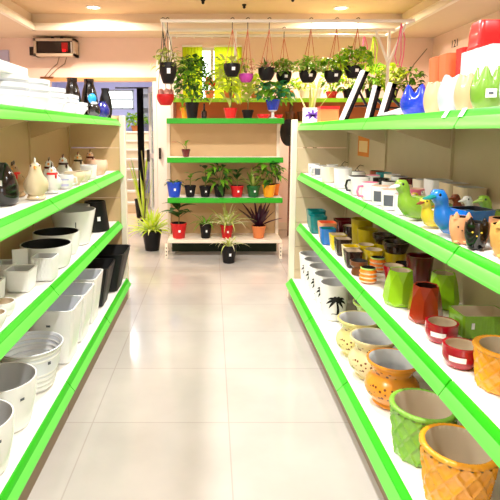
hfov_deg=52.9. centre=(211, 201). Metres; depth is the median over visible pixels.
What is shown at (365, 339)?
planter
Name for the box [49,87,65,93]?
bowl
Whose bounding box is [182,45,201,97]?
roller blind
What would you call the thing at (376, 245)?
planter
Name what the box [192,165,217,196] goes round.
potted plant
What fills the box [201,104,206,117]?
bottle
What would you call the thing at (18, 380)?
planter
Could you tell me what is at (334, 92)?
potted plant
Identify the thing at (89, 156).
figurine
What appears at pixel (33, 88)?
bowl
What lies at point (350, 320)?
planter
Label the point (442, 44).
wall
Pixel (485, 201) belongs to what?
planter
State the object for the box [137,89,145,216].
door curtain
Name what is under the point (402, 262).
planter
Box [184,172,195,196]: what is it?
potted plant
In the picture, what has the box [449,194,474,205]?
planter
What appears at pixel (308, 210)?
planter
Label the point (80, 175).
bowl
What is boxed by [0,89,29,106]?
bowl
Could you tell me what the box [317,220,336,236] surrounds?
planter
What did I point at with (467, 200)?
planter
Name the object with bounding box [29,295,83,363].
planter
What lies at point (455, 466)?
planter
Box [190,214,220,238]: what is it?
potted plant
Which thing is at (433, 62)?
planter
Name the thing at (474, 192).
planter
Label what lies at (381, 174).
cup
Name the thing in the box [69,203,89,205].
planter
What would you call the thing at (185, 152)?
potted plant
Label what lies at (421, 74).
potted plant
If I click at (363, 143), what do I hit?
paper notice
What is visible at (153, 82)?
trim
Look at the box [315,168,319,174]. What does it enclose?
print
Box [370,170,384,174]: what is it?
cup
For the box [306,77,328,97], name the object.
potted plant
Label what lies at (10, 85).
bowl
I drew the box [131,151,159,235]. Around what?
potted plant
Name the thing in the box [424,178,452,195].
planter
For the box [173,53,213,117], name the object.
potted plant
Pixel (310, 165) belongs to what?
mug
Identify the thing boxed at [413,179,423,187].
planter
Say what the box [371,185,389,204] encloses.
mug
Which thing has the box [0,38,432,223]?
wall
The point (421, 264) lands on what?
planter
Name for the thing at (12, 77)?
bowl
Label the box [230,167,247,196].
potted plant
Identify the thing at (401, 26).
hanger
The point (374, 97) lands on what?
picture frame
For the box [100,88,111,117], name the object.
vase
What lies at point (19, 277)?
planter
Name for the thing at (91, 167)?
planter
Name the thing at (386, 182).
cup
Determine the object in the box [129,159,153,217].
potted plant
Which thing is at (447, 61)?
planter
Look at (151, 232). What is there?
potted plant
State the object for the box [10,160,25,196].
figurine
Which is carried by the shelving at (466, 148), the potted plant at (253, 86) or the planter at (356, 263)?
the planter at (356, 263)
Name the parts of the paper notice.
pale panel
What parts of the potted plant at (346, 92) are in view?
pot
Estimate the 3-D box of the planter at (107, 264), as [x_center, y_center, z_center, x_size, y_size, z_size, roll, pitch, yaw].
[-0.845,0.575,3.504,0.300,0.285,0.300,0,8,0]
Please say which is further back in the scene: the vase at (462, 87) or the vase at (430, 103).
the vase at (430, 103)
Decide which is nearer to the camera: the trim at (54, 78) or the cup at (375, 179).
the cup at (375, 179)
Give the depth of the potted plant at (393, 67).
6.17 m
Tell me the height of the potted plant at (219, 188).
0.370 m
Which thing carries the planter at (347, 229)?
on the shelving at (466, 148)
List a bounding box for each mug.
[308,163,319,174]
[310,165,325,176]
[345,175,369,194]
[356,181,378,200]
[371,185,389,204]
[381,188,397,209]
[394,193,415,214]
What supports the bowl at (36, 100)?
on the shelving at (26, 133)
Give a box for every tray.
[257,114,269,117]
[274,114,282,117]
[280,119,291,145]
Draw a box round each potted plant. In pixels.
[125,112,148,130]
[128,207,169,251]
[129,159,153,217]
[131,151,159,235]
[160,202,197,238]
[165,179,184,196]
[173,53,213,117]
[177,140,189,156]
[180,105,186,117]
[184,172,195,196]
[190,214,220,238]
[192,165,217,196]
[200,77,215,97]
[201,203,253,238]
[204,163,235,196]
[207,54,255,117]
[212,62,243,97]
[212,236,245,263]
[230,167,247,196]
[233,166,271,196]
[237,81,259,117]
[238,203,281,238]
[241,73,265,97]
[252,79,296,109]
[252,161,287,196]
[270,170,279,194]
[275,77,299,97]
[295,81,315,97]
[295,83,334,107]
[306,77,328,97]
[320,73,344,97]
[332,64,366,97]
[353,63,385,97]
[376,63,411,97]
[393,66,427,92]
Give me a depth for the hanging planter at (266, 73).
5.10 m
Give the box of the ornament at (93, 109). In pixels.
[88,93,100,115]
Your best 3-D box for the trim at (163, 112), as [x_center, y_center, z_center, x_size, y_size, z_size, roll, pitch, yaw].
[-0.615,-0.797,6.896,0.270,2.420,0.060,0,8,0]
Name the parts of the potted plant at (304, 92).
pot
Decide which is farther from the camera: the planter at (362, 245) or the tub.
the planter at (362, 245)
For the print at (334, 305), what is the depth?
3.17 m
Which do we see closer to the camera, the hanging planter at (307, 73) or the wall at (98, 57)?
the hanging planter at (307, 73)
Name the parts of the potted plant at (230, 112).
pot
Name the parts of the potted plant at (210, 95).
pot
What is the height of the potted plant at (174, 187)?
0.187 m
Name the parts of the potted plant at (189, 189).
pot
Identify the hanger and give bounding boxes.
[358,36,367,69]
[369,37,377,73]
[394,23,405,67]
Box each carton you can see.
[0,60,27,75]
[460,44,499,75]
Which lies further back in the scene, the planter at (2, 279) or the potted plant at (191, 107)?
the potted plant at (191, 107)
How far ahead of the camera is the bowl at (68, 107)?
3.00 m
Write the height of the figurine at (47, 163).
0.169 m
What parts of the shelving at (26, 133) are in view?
panel, kick plate, panel, kick plate, panel, kick plate, post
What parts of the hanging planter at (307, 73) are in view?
pot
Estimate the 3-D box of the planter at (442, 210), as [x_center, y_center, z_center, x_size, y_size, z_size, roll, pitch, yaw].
[0.766,0.035,1.575,0.240,0.152,0.103,-2,8,-14]
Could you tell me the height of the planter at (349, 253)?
0.090 m
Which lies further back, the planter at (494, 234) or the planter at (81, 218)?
the planter at (81, 218)
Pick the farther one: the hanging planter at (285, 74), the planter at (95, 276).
the hanging planter at (285, 74)
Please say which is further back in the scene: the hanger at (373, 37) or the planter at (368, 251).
the hanger at (373, 37)
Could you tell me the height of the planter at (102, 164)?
0.105 m
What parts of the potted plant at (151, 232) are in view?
pot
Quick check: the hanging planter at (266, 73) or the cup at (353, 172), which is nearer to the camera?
the cup at (353, 172)
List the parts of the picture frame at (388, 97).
frame, easel leg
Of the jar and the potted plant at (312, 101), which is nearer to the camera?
the jar
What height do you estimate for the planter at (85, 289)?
0.290 m
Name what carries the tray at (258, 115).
on the shelving at (235, 143)
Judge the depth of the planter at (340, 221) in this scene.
3.55 m
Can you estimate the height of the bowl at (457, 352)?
0.068 m
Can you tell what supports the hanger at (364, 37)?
hanging from the rack at (388, 58)
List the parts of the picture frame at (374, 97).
frame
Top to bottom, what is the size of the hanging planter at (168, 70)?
0.631 m
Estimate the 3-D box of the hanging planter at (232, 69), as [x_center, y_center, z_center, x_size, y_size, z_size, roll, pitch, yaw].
[0.200,-1.531,4.986,0.167,0.564,0.167,-6,10,-35]
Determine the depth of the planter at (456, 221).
1.47 m
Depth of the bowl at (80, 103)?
3.25 m
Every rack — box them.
[160,19,414,246]
[173,98,402,235]
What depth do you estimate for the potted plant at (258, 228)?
5.52 m
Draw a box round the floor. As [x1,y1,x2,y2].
[27,193,383,499]
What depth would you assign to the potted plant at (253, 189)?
5.45 m
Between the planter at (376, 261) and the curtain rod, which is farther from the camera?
the curtain rod
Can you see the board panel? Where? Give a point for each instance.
(397, 111)
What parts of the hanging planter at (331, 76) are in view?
pot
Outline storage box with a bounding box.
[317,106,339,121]
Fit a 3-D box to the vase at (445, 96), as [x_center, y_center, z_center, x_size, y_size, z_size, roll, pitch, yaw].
[0.790,-0.354,1.652,0.084,0.122,0.084,-3,9,-23]
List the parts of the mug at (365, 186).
handle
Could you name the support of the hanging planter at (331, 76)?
hanging from the rack at (388, 58)
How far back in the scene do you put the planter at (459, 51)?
1.90 m
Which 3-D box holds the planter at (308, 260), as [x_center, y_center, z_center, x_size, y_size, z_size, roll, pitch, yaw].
[0.790,0.556,3.820,0.188,0.235,0.188,0,8,0]
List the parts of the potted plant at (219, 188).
pot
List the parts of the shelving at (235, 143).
panel, kick plate, board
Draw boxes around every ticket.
[441,109,449,117]
[458,108,466,116]
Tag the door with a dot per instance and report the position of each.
(150, 156)
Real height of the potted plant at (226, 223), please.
0.413 m
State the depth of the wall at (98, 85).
10.96 m
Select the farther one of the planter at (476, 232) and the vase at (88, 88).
the vase at (88, 88)
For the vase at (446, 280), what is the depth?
2.08 m
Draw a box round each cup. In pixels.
[321,166,336,182]
[334,167,351,187]
[352,171,364,174]
[367,174,379,180]
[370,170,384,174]
[373,177,389,184]
[376,172,391,176]
[382,180,395,185]
[382,262,403,279]
[384,174,400,179]
[391,175,407,180]
[398,177,416,186]
[410,187,424,195]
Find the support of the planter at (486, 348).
on the shelving at (466, 148)
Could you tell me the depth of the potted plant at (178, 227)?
5.52 m
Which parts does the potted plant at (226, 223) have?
pot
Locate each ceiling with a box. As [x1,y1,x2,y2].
[0,0,499,37]
[11,0,423,13]
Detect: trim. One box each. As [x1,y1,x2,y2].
[0,0,458,30]
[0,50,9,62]
[46,77,155,80]
[152,81,157,213]
[156,53,176,229]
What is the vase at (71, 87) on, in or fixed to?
on the shelving at (26, 133)
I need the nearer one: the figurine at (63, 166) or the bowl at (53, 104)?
the bowl at (53, 104)
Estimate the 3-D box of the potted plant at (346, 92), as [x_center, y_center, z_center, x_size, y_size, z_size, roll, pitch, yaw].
[1.708,-1.507,6.240,0.461,0.447,0.497,0,8,0]
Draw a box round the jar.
[98,101,109,117]
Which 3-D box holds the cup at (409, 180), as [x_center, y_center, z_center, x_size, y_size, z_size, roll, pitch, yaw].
[0.985,-0.070,2.525,0.086,0.095,0.086,0,8,0]
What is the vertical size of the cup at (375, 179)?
0.085 m
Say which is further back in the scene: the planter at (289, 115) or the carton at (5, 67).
the planter at (289, 115)
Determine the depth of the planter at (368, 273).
2.44 m
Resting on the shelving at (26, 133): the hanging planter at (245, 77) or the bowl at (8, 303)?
the bowl at (8, 303)
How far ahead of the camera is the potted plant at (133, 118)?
10.53 m
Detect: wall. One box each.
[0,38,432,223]
[57,82,153,192]
[432,10,499,57]
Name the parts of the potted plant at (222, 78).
pot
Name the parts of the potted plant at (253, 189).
pot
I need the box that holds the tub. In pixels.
[450,206,495,221]
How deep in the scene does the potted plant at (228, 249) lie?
5.24 m
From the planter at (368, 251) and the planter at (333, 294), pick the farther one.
the planter at (333, 294)
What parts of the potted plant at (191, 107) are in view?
pot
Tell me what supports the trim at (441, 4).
attached to the ceiling at (460, 13)
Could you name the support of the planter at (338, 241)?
on the shelving at (466, 148)
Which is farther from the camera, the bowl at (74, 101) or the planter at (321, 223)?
the planter at (321, 223)
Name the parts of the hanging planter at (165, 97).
pot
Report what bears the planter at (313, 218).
on the shelving at (466, 148)
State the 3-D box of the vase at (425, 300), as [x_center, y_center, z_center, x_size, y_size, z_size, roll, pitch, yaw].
[0.839,0.398,1.974,0.129,0.142,0.133,-2,8,-11]
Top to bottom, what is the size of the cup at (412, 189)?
0.085 m
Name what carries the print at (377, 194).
attached to the mug at (375, 189)
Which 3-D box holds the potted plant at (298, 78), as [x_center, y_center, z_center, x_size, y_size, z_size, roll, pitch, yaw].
[0.945,-1.424,6.268,0.364,0.276,0.363,0,8,0]
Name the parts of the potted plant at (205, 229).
pot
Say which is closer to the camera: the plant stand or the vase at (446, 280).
the vase at (446, 280)
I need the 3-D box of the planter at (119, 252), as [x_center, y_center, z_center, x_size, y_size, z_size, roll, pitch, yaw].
[-0.825,0.519,3.855,0.360,0.300,0.360,0,8,0]
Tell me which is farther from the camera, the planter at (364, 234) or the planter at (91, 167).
the planter at (91, 167)
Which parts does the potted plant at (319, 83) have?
pot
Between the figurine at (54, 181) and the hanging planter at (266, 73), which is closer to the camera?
the figurine at (54, 181)
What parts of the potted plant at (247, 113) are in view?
pot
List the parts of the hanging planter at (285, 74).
pot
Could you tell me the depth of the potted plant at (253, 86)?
6.18 m
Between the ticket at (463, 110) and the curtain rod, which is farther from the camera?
the curtain rod
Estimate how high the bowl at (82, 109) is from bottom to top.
0.065 m
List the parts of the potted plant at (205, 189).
pot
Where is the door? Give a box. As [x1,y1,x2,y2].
[147,86,154,216]
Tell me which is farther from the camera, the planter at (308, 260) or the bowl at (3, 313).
the planter at (308, 260)
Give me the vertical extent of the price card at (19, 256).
0.155 m
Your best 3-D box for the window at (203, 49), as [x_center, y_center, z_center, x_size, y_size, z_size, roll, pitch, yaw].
[0.000,-1.652,6.867,0.800,0.880,0.060,0,8,0]
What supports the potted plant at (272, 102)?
on the plant stand
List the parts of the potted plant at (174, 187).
pot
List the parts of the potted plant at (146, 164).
pot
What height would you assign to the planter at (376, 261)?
0.074 m
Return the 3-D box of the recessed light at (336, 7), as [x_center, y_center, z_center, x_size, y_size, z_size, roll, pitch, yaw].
[1.520,-2.276,5.891,0.180,0.012,0.180,0,8,0]
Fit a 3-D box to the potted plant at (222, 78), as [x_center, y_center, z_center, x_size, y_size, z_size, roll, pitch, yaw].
[0.223,-1.506,6.229,0.481,0.498,0.464,0,8,0]
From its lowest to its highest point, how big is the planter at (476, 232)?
0.093 m
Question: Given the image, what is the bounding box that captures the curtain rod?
[115,87,148,88]
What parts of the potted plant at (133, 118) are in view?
pot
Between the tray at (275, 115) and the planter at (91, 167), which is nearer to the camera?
the planter at (91, 167)
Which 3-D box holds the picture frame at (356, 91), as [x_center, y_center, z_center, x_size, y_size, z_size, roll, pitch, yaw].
[0.854,-0.612,2.922,0.204,0.296,0.083,0,8,0]
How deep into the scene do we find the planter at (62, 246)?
2.69 m
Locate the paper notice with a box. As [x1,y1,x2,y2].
[358,136,368,156]
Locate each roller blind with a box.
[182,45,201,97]
[214,45,241,97]
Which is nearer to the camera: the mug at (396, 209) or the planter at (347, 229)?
the mug at (396, 209)
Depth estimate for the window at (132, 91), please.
11.02 m
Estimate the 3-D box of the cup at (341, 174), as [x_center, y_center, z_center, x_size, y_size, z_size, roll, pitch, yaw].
[0.768,-0.138,2.939,0.104,0.115,0.104,0,8,0]
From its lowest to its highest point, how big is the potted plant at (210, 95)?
0.268 m
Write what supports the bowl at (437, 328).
on the shelving at (466, 148)
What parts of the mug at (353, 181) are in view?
handle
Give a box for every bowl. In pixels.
[0,72,28,82]
[0,81,29,90]
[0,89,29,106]
[0,297,15,315]
[0,308,6,326]
[22,92,50,108]
[27,78,49,86]
[27,85,50,93]
[44,98,65,111]
[48,93,65,98]
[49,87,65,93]
[61,103,78,112]
[64,171,84,184]
[65,98,78,103]
[66,94,78,99]
[75,106,87,114]
[79,102,87,106]
[79,170,90,181]
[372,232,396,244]
[382,239,409,254]
[425,316,459,343]
[442,337,473,369]
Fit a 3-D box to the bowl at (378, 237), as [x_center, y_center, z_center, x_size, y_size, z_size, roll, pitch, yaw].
[1.005,0.218,2.919,0.134,0.055,0.134,0,8,0]
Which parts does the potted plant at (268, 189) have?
pot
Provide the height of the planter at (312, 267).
0.235 m
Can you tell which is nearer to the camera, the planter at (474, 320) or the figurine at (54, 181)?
the planter at (474, 320)
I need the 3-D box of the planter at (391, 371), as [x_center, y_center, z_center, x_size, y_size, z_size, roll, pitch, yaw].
[0.800,0.795,2.222,0.236,0.206,0.236,0,8,0]
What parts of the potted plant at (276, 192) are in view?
pot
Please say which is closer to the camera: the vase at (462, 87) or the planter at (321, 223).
the vase at (462, 87)
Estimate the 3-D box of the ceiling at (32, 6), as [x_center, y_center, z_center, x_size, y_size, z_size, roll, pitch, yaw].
[-0.160,-1.796,2.217,6.480,0.060,9.290,0,8,0]
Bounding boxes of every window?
[109,90,133,109]
[202,48,213,87]
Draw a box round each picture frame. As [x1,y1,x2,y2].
[339,70,368,119]
[365,85,389,117]
[378,82,399,113]
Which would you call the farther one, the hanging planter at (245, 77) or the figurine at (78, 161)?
the hanging planter at (245, 77)
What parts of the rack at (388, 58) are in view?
rail, post, rail, rail, rail, post, rail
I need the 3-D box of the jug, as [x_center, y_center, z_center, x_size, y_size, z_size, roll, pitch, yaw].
[-0.798,-0.109,2.732,0.096,0.075,0.093,-7,11,-43]
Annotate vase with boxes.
[0,162,19,205]
[65,77,81,101]
[81,79,97,114]
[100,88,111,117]
[382,267,413,307]
[400,84,425,113]
[407,281,442,323]
[423,81,440,112]
[430,270,459,309]
[437,74,458,110]
[454,73,473,109]
[469,65,499,107]
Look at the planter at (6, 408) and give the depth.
1.76 m
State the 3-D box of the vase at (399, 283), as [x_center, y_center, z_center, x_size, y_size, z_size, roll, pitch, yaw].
[0.809,0.368,2.161,0.131,0.150,0.134,-4,9,-28]
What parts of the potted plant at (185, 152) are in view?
pot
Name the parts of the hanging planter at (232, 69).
pot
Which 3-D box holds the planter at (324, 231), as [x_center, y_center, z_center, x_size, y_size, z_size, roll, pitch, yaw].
[0.765,0.229,3.314,0.100,0.105,0.100,0,8,0]
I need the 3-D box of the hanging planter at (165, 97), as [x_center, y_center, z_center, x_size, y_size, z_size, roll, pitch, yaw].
[-0.483,-1.408,5.098,0.183,0.838,0.295,0,8,0]
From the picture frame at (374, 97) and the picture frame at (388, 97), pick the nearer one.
the picture frame at (388, 97)
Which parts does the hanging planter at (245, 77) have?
pot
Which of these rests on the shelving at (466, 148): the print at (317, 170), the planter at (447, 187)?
the planter at (447, 187)
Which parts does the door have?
handle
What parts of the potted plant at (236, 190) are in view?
pot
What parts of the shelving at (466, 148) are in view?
post, kick plate, panel, kick plate, panel, kick plate, panel, panel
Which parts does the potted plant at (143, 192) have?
stem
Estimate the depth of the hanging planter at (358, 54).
4.98 m
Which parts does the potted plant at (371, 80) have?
pot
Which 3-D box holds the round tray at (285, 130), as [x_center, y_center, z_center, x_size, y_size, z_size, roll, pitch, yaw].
[0.830,-0.755,5.478,0.022,0.300,0.300,-4,9,-28]
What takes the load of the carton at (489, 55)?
on the shelving at (466, 148)
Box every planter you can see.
[0,259,16,276]
[0,277,5,297]
[0,331,63,393]
[0,362,36,432]
[0,399,13,474]
[3,264,37,291]
[20,238,71,268]
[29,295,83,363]
[30,253,58,280]
[32,227,79,253]
[51,206,95,245]
[61,282,94,341]
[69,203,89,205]
[73,269,102,323]
[80,164,96,178]
[84,199,109,231]
[85,258,114,306]
[87,159,107,174]
[95,244,130,291]
[150,17,186,83]
[157,17,173,105]
[224,17,239,76]
[239,17,255,82]
[253,17,280,80]
[271,27,298,83]
[285,112,294,119]
[291,17,325,82]
[297,112,302,120]
[299,251,318,283]
[303,256,323,290]
[306,208,325,226]
[308,214,326,233]
[308,263,329,298]
[314,270,336,308]
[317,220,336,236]
[318,17,349,82]
[319,227,335,244]
[320,278,348,320]
[329,233,346,249]
[332,17,374,78]
[333,218,350,232]
[334,237,351,255]
[336,310,377,356]
[341,244,359,258]
[343,224,351,238]
[343,248,362,267]
[348,327,394,379]
[350,258,367,275]
[351,217,372,243]
[353,298,379,327]
[357,227,377,243]
[357,242,374,258]
[359,265,376,283]
[364,247,382,264]
[364,348,419,409]
[369,256,385,271]
[375,243,385,259]
[385,252,405,262]
[388,180,433,218]
[389,388,457,466]
[395,260,406,267]
[406,252,433,282]
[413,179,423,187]
[416,198,437,226]
[419,423,498,499]
[422,189,495,233]
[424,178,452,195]
[429,56,438,82]
[439,53,455,81]
[439,182,470,203]
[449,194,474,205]
[449,212,472,243]
[449,305,499,338]
[453,186,487,206]
[455,47,467,75]
[458,196,473,205]
[464,217,489,249]
[466,19,499,51]
[472,195,499,215]
[472,334,499,395]
[489,216,499,246]
[489,220,499,257]
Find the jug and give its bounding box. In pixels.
[58,174,77,188]
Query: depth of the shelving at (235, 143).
5.70 m
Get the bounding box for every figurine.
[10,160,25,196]
[23,157,48,199]
[43,157,58,177]
[46,163,61,192]
[57,154,71,173]
[71,152,83,170]
[84,149,94,163]
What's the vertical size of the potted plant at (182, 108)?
0.206 m
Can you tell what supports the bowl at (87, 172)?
on the shelving at (26, 133)
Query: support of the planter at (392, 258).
on the shelving at (466, 148)
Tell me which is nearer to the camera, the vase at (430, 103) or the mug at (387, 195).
the vase at (430, 103)
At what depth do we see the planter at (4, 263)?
2.46 m
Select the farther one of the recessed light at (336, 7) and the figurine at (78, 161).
the recessed light at (336, 7)
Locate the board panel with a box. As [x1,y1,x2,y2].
[374,108,402,116]
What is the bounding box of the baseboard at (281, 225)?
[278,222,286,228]
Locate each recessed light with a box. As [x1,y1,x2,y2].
[85,5,100,9]
[333,6,348,9]
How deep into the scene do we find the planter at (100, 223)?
3.60 m
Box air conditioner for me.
[29,37,78,78]
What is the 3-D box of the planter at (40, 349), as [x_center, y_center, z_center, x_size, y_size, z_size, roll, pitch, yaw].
[-0.855,0.771,2.365,0.302,0.214,0.302,-7,11,-42]
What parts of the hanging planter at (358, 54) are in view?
pot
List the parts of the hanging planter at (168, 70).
pot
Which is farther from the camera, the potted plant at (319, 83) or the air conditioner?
the air conditioner
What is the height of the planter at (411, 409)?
0.200 m
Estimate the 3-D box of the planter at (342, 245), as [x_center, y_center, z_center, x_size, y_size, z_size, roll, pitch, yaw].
[0.800,0.298,2.890,0.094,0.085,0.094,0,8,0]
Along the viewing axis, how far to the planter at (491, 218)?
1.42 m
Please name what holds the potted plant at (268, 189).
on the shelving at (235, 143)
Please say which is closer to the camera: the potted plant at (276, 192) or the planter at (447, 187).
the planter at (447, 187)
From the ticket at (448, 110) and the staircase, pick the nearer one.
the ticket at (448, 110)
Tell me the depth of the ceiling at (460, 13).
6.20 m
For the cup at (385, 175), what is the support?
on the shelving at (466, 148)
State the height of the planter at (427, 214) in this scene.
0.106 m
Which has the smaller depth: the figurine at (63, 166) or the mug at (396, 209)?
the mug at (396, 209)
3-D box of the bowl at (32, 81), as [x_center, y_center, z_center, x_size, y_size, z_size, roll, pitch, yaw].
[-0.950,-0.564,2.516,0.262,0.090,0.262,0,8,0]
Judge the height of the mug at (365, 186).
0.085 m
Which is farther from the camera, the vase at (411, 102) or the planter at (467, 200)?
the vase at (411, 102)
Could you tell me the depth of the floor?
2.57 m
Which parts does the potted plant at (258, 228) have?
pot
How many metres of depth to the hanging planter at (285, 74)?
5.31 m
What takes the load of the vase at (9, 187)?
on the shelving at (26, 133)
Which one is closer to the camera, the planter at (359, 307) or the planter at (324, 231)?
the planter at (359, 307)
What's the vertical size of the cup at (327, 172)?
0.100 m
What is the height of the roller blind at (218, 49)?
0.929 m
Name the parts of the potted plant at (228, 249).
pot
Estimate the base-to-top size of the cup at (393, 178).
0.095 m
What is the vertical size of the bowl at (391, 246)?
0.060 m
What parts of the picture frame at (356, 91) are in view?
easel leg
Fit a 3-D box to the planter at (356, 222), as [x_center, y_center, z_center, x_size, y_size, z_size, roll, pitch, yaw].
[0.970,0.201,3.240,0.140,0.180,0.140,0,8,0]
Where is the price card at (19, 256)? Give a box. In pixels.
[12,249,27,263]
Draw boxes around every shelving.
[0,104,130,499]
[165,118,283,258]
[285,106,499,499]
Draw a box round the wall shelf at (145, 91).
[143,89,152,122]
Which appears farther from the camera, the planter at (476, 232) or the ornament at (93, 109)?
the ornament at (93, 109)
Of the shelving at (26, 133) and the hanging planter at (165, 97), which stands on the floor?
the shelving at (26, 133)
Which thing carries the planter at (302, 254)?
on the shelving at (466, 148)
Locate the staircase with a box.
[85,131,152,212]
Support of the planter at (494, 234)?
on the shelving at (466, 148)
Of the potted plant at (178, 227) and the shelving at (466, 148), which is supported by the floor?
the shelving at (466, 148)
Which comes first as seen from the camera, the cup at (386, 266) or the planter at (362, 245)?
the cup at (386, 266)
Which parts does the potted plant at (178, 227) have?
pot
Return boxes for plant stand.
[269,110,276,117]
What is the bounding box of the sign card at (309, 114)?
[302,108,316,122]
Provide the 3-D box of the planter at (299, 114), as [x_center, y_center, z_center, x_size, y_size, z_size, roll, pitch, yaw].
[1.130,-1.065,6.283,0.128,0.120,0.128,0,8,0]
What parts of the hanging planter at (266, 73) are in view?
pot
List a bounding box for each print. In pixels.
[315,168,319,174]
[326,297,344,314]
[374,191,380,201]
[384,195,392,205]
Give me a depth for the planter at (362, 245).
2.90 m
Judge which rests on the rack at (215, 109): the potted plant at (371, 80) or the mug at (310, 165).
the potted plant at (371, 80)
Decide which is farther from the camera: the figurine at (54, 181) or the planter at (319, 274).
the planter at (319, 274)
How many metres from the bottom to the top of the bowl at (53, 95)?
0.080 m
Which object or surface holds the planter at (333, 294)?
on the shelving at (466, 148)
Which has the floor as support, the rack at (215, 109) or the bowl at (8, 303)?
the rack at (215, 109)
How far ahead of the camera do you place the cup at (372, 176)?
2.77 m
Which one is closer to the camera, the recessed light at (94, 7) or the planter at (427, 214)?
the planter at (427, 214)
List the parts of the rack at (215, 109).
panel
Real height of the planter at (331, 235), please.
0.095 m
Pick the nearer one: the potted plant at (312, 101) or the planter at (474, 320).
the planter at (474, 320)
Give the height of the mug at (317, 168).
0.085 m
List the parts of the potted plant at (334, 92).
pot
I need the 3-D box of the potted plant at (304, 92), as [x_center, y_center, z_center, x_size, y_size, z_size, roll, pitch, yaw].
[1.159,-1.413,6.264,0.291,0.254,0.259,5,9,30]
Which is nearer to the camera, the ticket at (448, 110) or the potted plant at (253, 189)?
the ticket at (448, 110)
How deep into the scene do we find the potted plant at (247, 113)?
5.34 m
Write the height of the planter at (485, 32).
0.097 m
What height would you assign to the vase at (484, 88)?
0.121 m
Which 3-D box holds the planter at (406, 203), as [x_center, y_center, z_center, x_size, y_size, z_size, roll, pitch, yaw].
[0.761,-0.008,1.875,0.242,0.153,0.093,-3,9,-20]
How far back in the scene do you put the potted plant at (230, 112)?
5.32 m
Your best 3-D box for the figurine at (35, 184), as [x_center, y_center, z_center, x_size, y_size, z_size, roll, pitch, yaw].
[-0.809,-0.107,2.294,0.110,0.193,0.150,-3,8,-19]
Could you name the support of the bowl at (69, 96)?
on the bowl at (74, 101)
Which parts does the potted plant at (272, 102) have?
pot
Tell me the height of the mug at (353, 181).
0.095 m
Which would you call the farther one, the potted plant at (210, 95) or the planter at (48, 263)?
the potted plant at (210, 95)
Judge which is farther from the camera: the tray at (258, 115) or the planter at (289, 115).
the planter at (289, 115)
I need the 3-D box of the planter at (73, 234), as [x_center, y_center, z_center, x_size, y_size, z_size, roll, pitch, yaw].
[-0.925,0.243,2.978,0.269,0.130,0.269,0,8,0]
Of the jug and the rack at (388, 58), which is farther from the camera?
the rack at (388, 58)

